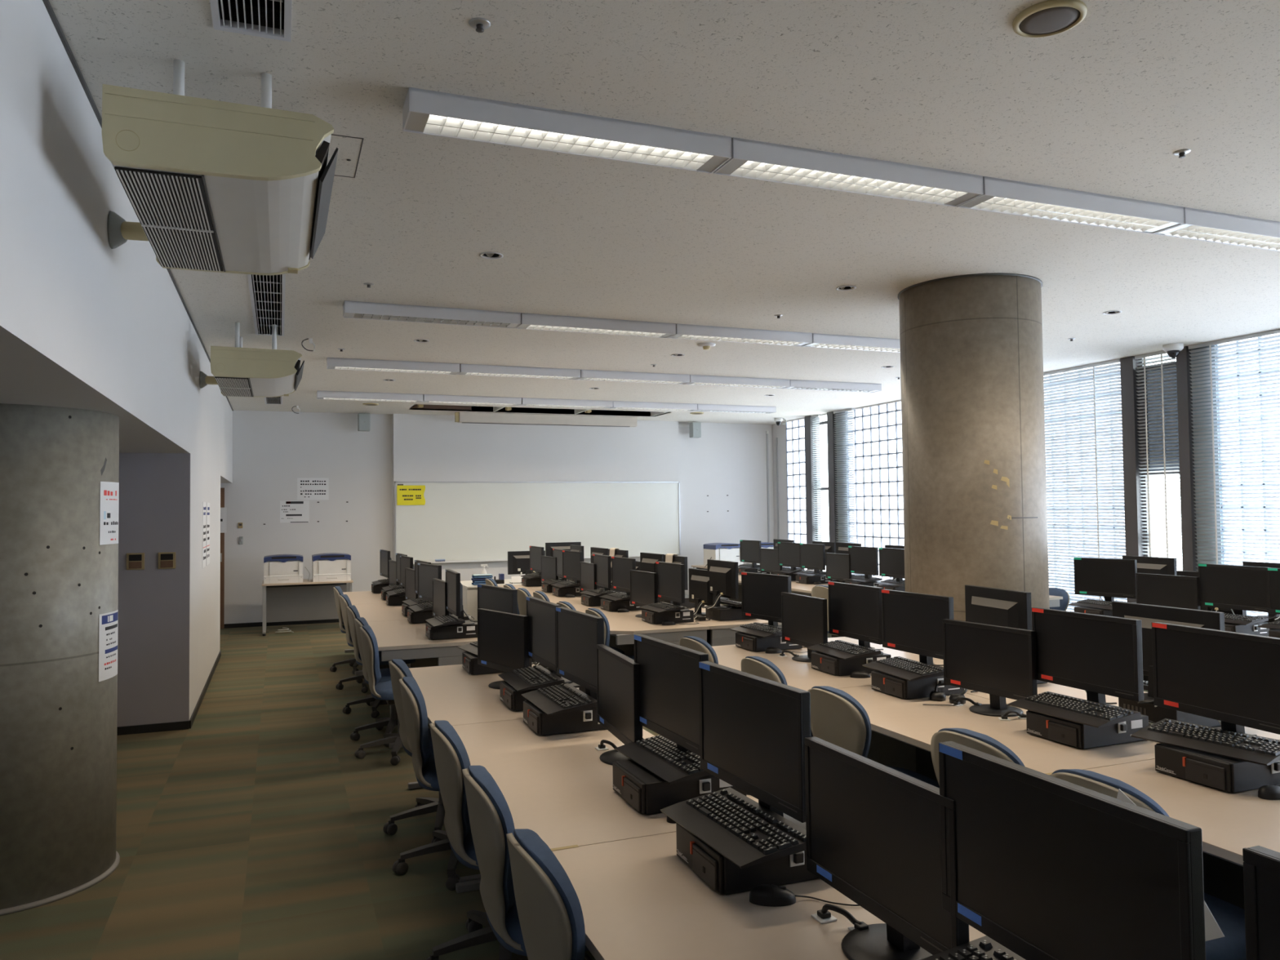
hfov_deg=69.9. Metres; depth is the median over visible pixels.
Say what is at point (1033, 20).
grille
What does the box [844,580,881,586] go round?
desktop computer
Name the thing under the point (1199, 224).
light
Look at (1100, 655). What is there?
monitor
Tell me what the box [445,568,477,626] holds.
monitor
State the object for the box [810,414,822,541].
blind
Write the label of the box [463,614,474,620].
cable bundle
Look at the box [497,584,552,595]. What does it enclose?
computer desk
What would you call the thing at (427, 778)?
seat cushion
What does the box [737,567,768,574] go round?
desktop computer
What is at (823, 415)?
wall
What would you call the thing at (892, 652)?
computer desk
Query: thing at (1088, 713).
keyboard
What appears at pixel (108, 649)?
print
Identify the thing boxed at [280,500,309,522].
paper notice
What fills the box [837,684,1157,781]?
computer desk
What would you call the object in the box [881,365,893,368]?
recessed light
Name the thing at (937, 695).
ear cup
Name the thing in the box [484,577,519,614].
office chair
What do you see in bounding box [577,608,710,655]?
computer desk
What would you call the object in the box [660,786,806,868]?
keyboard
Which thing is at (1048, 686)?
computer desk
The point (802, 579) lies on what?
desktop computer
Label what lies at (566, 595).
mouse
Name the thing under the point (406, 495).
poster
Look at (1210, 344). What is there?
blind
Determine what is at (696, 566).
table
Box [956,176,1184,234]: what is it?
light
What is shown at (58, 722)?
concrete pillar
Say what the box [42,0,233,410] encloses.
trim
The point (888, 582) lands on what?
keyboard
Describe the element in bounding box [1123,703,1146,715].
vent
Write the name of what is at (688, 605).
desktop computer
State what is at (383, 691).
seat cushion
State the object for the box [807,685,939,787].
office chair
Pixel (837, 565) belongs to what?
monitor
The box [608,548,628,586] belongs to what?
monitor
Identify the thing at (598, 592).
keyboard
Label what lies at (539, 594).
cushion
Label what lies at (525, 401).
light
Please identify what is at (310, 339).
bracket
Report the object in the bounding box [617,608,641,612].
mouse
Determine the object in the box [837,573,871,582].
desktop computer
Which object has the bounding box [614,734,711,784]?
keyboard
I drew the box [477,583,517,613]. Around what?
monitor
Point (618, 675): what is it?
monitor
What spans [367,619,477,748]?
computer desk
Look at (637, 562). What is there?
monitor
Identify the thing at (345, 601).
cushion
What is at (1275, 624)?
keyboard
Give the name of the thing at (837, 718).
cushion
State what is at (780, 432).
wall
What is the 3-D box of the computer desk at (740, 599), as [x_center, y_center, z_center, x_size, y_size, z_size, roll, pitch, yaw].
[1.518,1.654,12.314,0.922,0.700,1.568,0,-2,-21]
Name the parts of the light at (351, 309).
plate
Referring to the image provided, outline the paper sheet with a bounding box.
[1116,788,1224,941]
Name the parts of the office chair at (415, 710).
leg, leg, leg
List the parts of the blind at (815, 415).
head rail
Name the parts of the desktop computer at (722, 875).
anchor plate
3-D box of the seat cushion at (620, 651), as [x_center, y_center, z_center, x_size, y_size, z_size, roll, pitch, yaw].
[-0.379,1.446,7.669,0.470,0.080,0.450,0,-2,-23]
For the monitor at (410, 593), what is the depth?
8.58 m
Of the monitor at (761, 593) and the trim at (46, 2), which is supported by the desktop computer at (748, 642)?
the monitor at (761, 593)
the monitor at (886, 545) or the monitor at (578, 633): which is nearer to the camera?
the monitor at (578, 633)
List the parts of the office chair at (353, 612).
leg, leg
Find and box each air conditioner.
[102,59,338,275]
[200,322,304,397]
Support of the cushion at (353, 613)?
on the office chair at (353, 612)
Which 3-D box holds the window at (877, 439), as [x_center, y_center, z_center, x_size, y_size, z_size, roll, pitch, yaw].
[3.786,0.313,12.669,0.082,2.850,3.018,0,-2,-21]
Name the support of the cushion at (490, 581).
on the office chair at (489, 581)
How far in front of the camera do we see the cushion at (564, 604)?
7.48 m
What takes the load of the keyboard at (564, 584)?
on the desktop computer at (557, 591)
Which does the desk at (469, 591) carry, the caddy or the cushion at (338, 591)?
the caddy
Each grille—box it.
[115,169,220,271]
[215,377,251,396]
[693,422,701,436]
[1018,6,1080,35]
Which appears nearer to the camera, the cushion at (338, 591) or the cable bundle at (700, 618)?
the cable bundle at (700, 618)
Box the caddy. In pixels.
[493,573,504,583]
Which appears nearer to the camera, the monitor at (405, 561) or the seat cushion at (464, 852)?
the seat cushion at (464, 852)
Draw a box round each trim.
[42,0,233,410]
[775,437,779,539]
[804,415,822,570]
[826,411,838,542]
[835,412,848,542]
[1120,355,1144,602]
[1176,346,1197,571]
[1191,345,1222,569]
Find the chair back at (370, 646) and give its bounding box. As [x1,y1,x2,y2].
[362,625,381,685]
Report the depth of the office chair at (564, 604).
7.52 m
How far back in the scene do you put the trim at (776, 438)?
16.23 m
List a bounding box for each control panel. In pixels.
[126,552,144,569]
[158,551,175,568]
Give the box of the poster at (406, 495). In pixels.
[396,485,425,505]
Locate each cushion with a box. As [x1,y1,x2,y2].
[334,586,343,624]
[341,594,351,637]
[348,604,359,653]
[355,650,415,665]
[356,617,368,625]
[364,666,414,684]
[370,680,394,700]
[391,658,413,676]
[402,728,434,756]
[415,755,439,791]
[434,720,471,839]
[448,830,479,870]
[468,765,515,915]
[485,902,588,956]
[486,577,497,586]
[505,583,519,614]
[518,587,531,596]
[534,591,549,601]
[559,601,576,610]
[588,608,609,646]
[608,645,625,655]
[626,655,634,659]
[745,656,786,684]
[811,685,871,757]
[886,765,939,787]
[938,728,1024,766]
[1052,768,1169,817]
[1204,893,1246,959]
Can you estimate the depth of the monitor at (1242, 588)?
6.36 m
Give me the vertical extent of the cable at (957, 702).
0.042 m
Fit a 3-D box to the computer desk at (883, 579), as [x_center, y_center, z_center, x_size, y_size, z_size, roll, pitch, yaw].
[2.958,1.601,11.194,0.922,0.700,1.568,0,-2,-21]
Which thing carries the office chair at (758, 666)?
on the floor
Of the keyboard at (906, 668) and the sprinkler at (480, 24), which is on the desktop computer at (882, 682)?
the keyboard at (906, 668)
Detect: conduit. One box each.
[678,424,688,426]
[765,431,769,542]
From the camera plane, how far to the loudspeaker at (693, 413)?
14.23 m
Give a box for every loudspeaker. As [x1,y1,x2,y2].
[357,413,370,431]
[362,403,378,405]
[688,422,701,438]
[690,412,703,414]
[1012,0,1087,37]
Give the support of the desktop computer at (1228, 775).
on the computer desk at (1229, 823)
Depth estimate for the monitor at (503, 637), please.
4.79 m
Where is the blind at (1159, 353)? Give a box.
[1134,350,1182,570]
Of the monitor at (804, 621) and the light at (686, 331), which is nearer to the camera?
the monitor at (804, 621)
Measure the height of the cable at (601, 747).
0.042 m
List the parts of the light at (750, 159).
plate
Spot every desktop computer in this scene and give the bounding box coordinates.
[371,583,388,593]
[381,589,388,599]
[386,594,405,605]
[401,603,410,616]
[407,608,452,623]
[425,620,477,639]
[462,651,532,675]
[499,680,585,711]
[521,577,543,586]
[523,700,605,735]
[541,582,553,592]
[552,586,583,596]
[581,594,603,606]
[600,598,643,611]
[610,586,626,592]
[613,759,746,814]
[641,608,693,624]
[659,595,704,608]
[675,822,818,894]
[705,604,754,621]
[735,631,802,652]
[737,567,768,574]
[773,572,795,581]
[795,574,832,584]
[811,651,890,675]
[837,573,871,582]
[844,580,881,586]
[871,670,964,699]
[878,584,905,591]
[1026,710,1148,749]
[1036,680,1046,684]
[1074,606,1112,616]
[1118,697,1221,727]
[1154,742,1279,792]
[1224,622,1269,636]
[1264,619,1279,629]
[1268,629,1279,638]
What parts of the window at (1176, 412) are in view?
handle, pane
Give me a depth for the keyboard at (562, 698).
3.84 m
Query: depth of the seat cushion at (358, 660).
7.34 m
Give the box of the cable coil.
[275,627,293,632]
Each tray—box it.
[413,553,676,564]
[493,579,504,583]
[508,576,522,583]
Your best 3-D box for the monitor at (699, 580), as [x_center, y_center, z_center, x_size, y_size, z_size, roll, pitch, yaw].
[0.494,0.979,7.970,0.275,0.389,0.505,0,-2,-24]
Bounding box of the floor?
[0,603,1147,959]
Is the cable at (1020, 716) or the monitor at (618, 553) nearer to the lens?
the cable at (1020, 716)
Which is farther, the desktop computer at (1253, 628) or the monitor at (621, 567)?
the monitor at (621, 567)
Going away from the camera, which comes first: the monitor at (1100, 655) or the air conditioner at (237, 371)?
the monitor at (1100, 655)
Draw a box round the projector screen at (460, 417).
[454,412,636,426]
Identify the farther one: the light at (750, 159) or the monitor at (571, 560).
the monitor at (571, 560)
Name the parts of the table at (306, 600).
leg frame, modesty panel, leg frame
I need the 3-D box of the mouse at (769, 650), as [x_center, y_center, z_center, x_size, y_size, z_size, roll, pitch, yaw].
[0.948,1.081,5.849,0.308,0.036,0.094,0,-2,-6]
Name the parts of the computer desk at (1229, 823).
modesty panel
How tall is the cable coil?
0.070 m
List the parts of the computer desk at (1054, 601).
rail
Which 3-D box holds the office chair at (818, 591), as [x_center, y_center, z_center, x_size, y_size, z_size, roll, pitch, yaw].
[1.977,1.456,8.964,0.574,0.867,0.542,1,-3,-42]
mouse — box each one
[564,594,577,597]
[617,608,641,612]
[662,620,698,625]
[666,816,676,823]
[749,884,859,906]
[764,647,807,653]
[813,581,821,584]
[849,670,871,678]
[1257,784,1279,799]
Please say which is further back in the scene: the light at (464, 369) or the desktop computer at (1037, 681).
the light at (464, 369)
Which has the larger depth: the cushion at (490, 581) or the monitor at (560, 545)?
the monitor at (560, 545)
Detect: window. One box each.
[786,418,807,569]
[814,417,828,540]
[846,401,904,578]
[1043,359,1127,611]
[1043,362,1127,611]
[1138,358,1179,556]
[1216,333,1279,615]
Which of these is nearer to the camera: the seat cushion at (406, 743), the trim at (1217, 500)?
the seat cushion at (406, 743)
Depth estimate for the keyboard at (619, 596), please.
8.41 m
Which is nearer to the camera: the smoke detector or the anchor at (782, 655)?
the anchor at (782, 655)
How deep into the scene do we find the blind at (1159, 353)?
9.03 m
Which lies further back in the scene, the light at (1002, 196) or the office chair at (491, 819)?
the light at (1002, 196)
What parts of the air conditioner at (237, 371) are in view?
casing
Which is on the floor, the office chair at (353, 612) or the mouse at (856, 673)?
the office chair at (353, 612)
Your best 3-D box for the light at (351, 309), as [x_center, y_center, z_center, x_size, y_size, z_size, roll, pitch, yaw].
[-1.527,-1.221,6.780,1.272,0.085,0.185,0,-2,-21]
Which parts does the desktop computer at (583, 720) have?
anchor plate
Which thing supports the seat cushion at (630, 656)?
on the office chair at (593, 611)
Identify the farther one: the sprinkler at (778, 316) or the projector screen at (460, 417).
the projector screen at (460, 417)
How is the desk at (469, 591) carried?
on the floor
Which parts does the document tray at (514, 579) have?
paper panel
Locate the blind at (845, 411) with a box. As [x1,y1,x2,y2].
[833,408,856,573]
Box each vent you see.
[209,0,292,41]
[247,273,285,336]
[264,395,282,404]
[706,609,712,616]
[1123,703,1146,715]
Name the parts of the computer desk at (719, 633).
modesty panel, panel, rail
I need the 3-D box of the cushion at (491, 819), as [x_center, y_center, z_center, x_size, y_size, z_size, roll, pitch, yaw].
[-0.434,1.037,2.662,0.111,0.384,0.428,0,-2,-21]
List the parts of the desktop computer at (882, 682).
anchor plate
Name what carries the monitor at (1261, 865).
on the desktop computer
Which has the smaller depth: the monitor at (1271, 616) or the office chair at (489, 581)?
the monitor at (1271, 616)
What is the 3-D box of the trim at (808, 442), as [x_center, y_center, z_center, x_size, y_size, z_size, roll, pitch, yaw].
[2.844,0.514,14.985,0.180,3.120,0.170,0,-2,-21]
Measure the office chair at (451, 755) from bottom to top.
0.867 m
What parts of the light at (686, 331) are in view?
plate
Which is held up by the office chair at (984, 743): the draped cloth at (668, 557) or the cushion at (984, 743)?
the cushion at (984, 743)
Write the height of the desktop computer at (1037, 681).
0.096 m
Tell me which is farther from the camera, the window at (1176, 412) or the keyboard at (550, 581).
the keyboard at (550, 581)
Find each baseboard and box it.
[116,720,189,735]
[189,650,221,728]
[223,618,339,628]
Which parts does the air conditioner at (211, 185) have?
casing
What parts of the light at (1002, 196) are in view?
plate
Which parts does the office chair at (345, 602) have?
leg, leg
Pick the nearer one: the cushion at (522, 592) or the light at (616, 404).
the cushion at (522, 592)
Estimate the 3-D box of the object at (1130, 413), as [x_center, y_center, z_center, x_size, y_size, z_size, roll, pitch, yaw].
[5.067,0.305,9.330,0.180,3.120,0.150,0,-2,-21]
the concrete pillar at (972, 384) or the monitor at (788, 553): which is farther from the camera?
the monitor at (788, 553)
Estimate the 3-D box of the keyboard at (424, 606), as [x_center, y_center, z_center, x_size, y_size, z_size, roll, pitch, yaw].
[-1.814,1.068,7.722,0.222,0.043,0.436,0,-2,-22]
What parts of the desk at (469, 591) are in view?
panel, panel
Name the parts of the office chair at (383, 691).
leg, leg, leg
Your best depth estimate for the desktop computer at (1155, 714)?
3.75 m
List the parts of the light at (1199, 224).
plate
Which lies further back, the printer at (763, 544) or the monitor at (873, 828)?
the printer at (763, 544)
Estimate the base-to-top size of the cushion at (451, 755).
0.384 m
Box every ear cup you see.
[928,690,946,701]
[949,693,965,703]
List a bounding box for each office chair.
[329,586,359,674]
[335,594,368,693]
[342,604,415,718]
[350,617,429,741]
[354,625,402,765]
[382,658,444,835]
[391,676,460,890]
[425,720,585,959]
[462,765,591,959]
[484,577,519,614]
[503,583,533,660]
[506,828,585,959]
[517,587,547,669]
[533,591,549,670]
[556,601,625,655]
[585,608,634,659]
[679,635,718,664]
[741,656,813,737]
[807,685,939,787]
[811,585,843,637]
[930,728,1024,785]
[1048,587,1069,610]
[1048,768,1246,959]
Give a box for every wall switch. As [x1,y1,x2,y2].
[238,522,242,528]
[239,536,243,544]
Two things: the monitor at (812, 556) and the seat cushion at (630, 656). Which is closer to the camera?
the seat cushion at (630, 656)
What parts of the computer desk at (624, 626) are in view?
panel, rail, panel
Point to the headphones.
(937, 695)
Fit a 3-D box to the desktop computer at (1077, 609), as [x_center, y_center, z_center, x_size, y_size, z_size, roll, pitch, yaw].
[3.717,1.068,7.327,0.361,0.096,0.291,0,-2,-22]
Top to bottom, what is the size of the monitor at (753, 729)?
0.389 m
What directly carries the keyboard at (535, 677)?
on the desktop computer at (513, 699)
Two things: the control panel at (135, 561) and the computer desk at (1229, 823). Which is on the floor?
the computer desk at (1229, 823)
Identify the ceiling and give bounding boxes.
[0,360,168,453]
[48,0,1279,424]
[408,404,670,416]
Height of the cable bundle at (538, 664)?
0.037 m
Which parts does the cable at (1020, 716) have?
adhesive plate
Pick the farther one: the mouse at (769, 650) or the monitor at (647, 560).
the monitor at (647, 560)
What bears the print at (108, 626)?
attached to the paper notice at (108, 622)
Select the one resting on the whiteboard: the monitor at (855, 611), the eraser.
the eraser
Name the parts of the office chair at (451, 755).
leg, leg, leg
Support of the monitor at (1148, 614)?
on the desktop computer at (1155, 714)
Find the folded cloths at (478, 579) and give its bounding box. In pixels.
[471,573,493,585]
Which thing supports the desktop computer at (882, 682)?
on the computer desk at (902, 730)
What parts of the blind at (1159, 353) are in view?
ladder cord, head rail, ladder cord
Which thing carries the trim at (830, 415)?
attached to the wall at (823, 415)
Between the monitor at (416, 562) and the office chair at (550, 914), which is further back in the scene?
the monitor at (416, 562)
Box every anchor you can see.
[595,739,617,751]
[777,650,799,657]
[811,903,868,930]
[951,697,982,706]
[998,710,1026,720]
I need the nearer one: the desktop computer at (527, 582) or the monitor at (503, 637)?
the monitor at (503, 637)
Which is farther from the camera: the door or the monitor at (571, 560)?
the door
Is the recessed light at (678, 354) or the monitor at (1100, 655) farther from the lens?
the recessed light at (678, 354)
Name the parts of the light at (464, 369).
plate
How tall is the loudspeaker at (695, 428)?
0.260 m
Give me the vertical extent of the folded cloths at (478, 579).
0.133 m
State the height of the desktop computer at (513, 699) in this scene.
0.096 m
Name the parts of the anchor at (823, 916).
adhesive plate, adhesive plate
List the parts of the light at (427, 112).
plate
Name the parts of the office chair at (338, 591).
leg, leg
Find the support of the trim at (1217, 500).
attached to the wall at (823, 415)
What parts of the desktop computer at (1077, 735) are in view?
anchor plate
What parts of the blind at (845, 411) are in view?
head rail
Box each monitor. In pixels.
[379,549,391,584]
[388,560,399,585]
[395,553,407,582]
[399,555,414,596]
[404,567,417,599]
[414,560,431,594]
[417,562,441,612]
[432,577,450,617]
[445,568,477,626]
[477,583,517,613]
[477,608,528,689]
[507,550,545,574]
[526,595,573,683]
[529,546,544,578]
[541,555,558,581]
[545,542,581,556]
[552,548,570,581]
[555,606,604,708]
[562,550,582,587]
[569,544,583,561]
[580,561,597,591]
[590,546,608,563]
[592,553,617,595]
[596,644,643,764]
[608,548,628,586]
[611,556,635,601]
[625,560,639,593]
[630,569,657,617]
[634,634,708,755]
[640,552,663,573]
[655,561,691,612]
[663,554,688,590]
[688,568,713,616]
[698,661,810,829]
[702,559,738,608]
[739,539,760,568]
[741,572,791,626]
[760,548,782,574]
[773,538,794,568]
[777,542,801,573]
[781,591,827,662]
[800,543,826,577]
[804,736,968,959]
[812,541,835,572]
[825,552,851,582]
[827,581,883,656]
[835,542,861,575]
[848,546,878,582]
[878,547,904,586]
[881,589,954,668]
[884,544,904,581]
[938,741,1205,959]
[942,618,1037,716]
[964,584,1031,630]
[1031,607,1143,707]
[1073,557,1137,601]
[1111,600,1224,706]
[1122,555,1177,603]
[1135,573,1199,609]
[1151,622,1279,735]
[1177,570,1235,613]
[1198,563,1268,615]
[1242,561,1279,620]
[1242,845,1279,959]
[1266,567,1279,614]
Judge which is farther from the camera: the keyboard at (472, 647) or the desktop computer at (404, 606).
the desktop computer at (404, 606)
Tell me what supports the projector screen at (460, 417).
attached to the ceiling at (1104, 104)
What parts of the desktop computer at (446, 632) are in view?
anchor plate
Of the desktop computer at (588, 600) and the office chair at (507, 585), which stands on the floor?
the office chair at (507, 585)
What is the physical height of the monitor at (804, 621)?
0.389 m
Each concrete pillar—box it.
[0,403,119,915]
[897,273,1049,621]
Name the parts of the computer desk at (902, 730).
panel, modesty panel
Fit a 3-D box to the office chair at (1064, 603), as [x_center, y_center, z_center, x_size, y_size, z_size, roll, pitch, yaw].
[4.096,1.497,9.387,0.574,0.763,0.542,1,-2,-39]
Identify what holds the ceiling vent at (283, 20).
in the ceiling at (1104, 104)
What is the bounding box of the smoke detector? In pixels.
[697,342,715,349]
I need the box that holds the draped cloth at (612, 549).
[608,547,618,565]
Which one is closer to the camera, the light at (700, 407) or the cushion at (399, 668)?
the cushion at (399, 668)
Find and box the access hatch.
[327,133,363,177]
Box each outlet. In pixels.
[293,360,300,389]
[308,140,329,259]
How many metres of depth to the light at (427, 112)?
3.49 m
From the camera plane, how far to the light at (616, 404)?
12.84 m
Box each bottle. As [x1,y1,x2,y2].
[480,564,488,573]
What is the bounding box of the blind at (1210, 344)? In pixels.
[1188,328,1279,616]
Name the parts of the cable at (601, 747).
adhesive plate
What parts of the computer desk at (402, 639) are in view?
panel, rail, panel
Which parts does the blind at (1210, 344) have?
ladder cord, head rail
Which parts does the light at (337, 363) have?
plate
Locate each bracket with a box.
[291,405,300,413]
[301,337,315,351]
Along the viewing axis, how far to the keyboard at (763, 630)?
5.99 m
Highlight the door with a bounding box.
[220,488,224,628]
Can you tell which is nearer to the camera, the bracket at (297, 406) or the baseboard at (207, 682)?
the baseboard at (207, 682)
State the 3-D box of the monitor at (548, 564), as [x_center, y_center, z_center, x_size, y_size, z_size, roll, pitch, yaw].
[-0.989,1.083,10.652,0.275,0.389,0.505,0,-2,-25]
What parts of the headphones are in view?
cord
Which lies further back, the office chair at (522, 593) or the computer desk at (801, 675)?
the office chair at (522, 593)
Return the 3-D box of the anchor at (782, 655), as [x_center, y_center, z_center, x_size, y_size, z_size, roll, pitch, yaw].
[0.922,1.073,5.654,0.149,0.042,0.055,-2,-2,32]
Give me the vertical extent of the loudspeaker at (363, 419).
0.260 m
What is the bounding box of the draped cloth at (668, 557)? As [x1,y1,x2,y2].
[665,553,678,563]
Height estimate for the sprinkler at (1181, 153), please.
0.022 m
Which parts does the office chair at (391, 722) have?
leg, leg, leg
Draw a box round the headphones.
[922,683,967,705]
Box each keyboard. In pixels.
[371,578,388,585]
[382,584,404,591]
[386,587,404,595]
[402,598,431,605]
[408,601,432,612]
[425,613,465,626]
[457,641,477,655]
[497,665,564,691]
[520,573,541,578]
[521,683,596,715]
[541,577,569,584]
[551,580,580,587]
[580,587,616,596]
[600,591,630,600]
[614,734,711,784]
[639,601,684,613]
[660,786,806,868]
[720,599,742,607]
[729,622,782,637]
[737,563,759,568]
[773,568,804,573]
[793,569,826,576]
[806,640,880,659]
[843,575,882,582]
[862,656,943,680]
[874,579,905,586]
[920,935,1025,959]
[1008,691,1141,728]
[1068,599,1111,609]
[1130,718,1279,765]
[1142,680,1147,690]
[1224,613,1268,625]
[1257,619,1279,630]
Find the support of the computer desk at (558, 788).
on the floor
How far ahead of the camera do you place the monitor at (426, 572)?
7.67 m
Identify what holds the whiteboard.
attached to the wall at (426, 447)
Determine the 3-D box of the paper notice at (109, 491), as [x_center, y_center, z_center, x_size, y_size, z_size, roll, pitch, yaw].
[-2.433,0.152,4.213,0.014,0.285,0.212,0,-2,-9]
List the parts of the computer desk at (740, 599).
panel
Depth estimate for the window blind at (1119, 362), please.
9.92 m
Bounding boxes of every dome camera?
[773,417,786,426]
[1162,342,1183,358]
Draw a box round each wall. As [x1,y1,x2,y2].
[0,0,232,719]
[116,453,190,726]
[220,409,774,623]
[392,413,679,581]
[772,422,793,539]
[786,343,1223,422]
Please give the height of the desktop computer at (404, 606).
0.096 m
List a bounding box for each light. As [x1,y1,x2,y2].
[316,390,423,402]
[326,357,459,374]
[342,300,520,328]
[402,87,731,173]
[413,338,429,342]
[422,394,521,405]
[457,364,580,379]
[479,252,502,258]
[515,312,675,337]
[519,397,613,408]
[576,369,689,384]
[610,400,697,411]
[668,323,812,346]
[671,353,684,356]
[684,374,790,388]
[692,404,776,413]
[713,137,983,207]
[783,379,881,392]
[801,333,900,352]
[835,285,856,290]
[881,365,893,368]
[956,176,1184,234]
[1102,310,1121,315]
[1152,207,1279,251]
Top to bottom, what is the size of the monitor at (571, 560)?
0.389 m
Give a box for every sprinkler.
[363,282,373,288]
[468,17,491,32]
[773,314,782,318]
[1173,148,1191,158]
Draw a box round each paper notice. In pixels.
[98,609,118,681]
[99,481,119,545]
[202,502,209,568]
[220,507,226,533]
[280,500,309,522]
[297,477,328,500]
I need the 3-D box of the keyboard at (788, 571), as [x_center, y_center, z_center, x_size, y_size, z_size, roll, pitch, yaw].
[1.886,1.153,11.651,0.222,0.043,0.436,0,-2,-20]
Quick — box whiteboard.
[394,481,680,564]
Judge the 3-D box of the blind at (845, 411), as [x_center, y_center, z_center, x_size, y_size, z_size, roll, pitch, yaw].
[3.145,0.340,14.029,0.040,2.839,0.500,0,-2,-21]
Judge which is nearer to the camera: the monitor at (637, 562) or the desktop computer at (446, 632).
the desktop computer at (446, 632)
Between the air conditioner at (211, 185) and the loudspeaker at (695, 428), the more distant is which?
the loudspeaker at (695, 428)
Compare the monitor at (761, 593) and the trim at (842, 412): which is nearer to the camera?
the monitor at (761, 593)
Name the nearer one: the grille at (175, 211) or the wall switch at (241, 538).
the grille at (175, 211)
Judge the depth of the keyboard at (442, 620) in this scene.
6.66 m
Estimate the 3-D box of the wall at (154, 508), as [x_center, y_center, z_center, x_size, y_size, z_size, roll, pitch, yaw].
[-4.385,0.842,6.669,2.000,2.090,0.130,0,-2,-21]
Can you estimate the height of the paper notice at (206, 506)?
0.590 m
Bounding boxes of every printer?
[263,554,302,583]
[311,552,351,582]
[703,542,742,565]
[742,542,773,564]
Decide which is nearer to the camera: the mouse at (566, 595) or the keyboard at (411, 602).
the keyboard at (411, 602)
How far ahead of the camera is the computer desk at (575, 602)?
9.30 m
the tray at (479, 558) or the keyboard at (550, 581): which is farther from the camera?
the tray at (479, 558)
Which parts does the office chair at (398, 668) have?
leg, leg, leg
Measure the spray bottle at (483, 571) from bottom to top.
0.240 m
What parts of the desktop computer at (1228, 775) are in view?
anchor plate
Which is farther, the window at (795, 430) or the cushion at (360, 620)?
the window at (795, 430)
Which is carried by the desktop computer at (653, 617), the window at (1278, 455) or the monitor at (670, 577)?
the monitor at (670, 577)
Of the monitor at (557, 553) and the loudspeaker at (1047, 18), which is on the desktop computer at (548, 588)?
the monitor at (557, 553)
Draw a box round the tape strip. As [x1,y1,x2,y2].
[550,844,578,850]
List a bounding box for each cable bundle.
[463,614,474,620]
[532,661,549,669]
[693,614,710,621]
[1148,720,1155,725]
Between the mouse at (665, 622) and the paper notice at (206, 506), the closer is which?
the mouse at (665, 622)
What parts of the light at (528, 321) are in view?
plate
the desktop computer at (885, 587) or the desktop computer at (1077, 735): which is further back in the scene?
the desktop computer at (885, 587)
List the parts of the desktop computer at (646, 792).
anchor plate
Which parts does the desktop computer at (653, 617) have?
anchor plate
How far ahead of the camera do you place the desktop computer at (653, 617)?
7.39 m
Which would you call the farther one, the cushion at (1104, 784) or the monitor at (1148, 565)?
the monitor at (1148, 565)
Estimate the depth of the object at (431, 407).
13.78 m
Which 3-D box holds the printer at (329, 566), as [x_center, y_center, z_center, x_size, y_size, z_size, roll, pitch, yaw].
[-4.301,1.210,12.754,0.494,0.368,0.466,0,-2,-21]
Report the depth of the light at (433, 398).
11.90 m
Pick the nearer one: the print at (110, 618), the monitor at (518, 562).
the print at (110, 618)
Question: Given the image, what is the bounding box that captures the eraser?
[435,559,444,561]
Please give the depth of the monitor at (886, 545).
10.30 m
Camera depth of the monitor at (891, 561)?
9.59 m
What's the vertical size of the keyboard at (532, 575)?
0.043 m
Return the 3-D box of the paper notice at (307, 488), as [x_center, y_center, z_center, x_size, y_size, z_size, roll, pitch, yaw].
[-4.835,0.133,13.542,0.440,0.325,0.002,0,-2,-21]
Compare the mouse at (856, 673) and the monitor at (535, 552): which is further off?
the monitor at (535, 552)
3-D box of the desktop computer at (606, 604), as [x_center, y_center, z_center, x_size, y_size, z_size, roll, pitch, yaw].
[-0.155,1.149,8.457,0.361,0.096,0.291,0,-2,-22]
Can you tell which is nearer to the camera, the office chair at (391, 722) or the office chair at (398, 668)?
the office chair at (398, 668)
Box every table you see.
[262,578,353,635]
[691,564,788,599]
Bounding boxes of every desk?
[342,591,386,671]
[354,603,409,675]
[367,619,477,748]
[408,663,534,882]
[452,719,758,893]
[460,578,521,622]
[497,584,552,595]
[531,595,600,662]
[551,831,985,959]
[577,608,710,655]
[688,604,782,646]
[711,644,871,691]
[728,574,742,602]
[791,580,827,596]
[798,636,943,666]
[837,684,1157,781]
[873,576,889,581]
[965,682,1279,743]
[1048,595,1062,607]
[1086,759,1279,909]
[1142,675,1148,680]
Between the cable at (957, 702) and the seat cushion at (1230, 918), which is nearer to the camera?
the seat cushion at (1230, 918)
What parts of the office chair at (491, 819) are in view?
lever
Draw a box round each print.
[102,612,117,624]
[103,511,106,519]
[105,623,117,630]
[105,645,117,653]
[107,614,113,622]
[285,501,303,503]
[285,514,302,515]
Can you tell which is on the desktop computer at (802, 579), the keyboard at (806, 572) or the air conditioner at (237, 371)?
the keyboard at (806, 572)
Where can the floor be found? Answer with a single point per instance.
(253, 830)

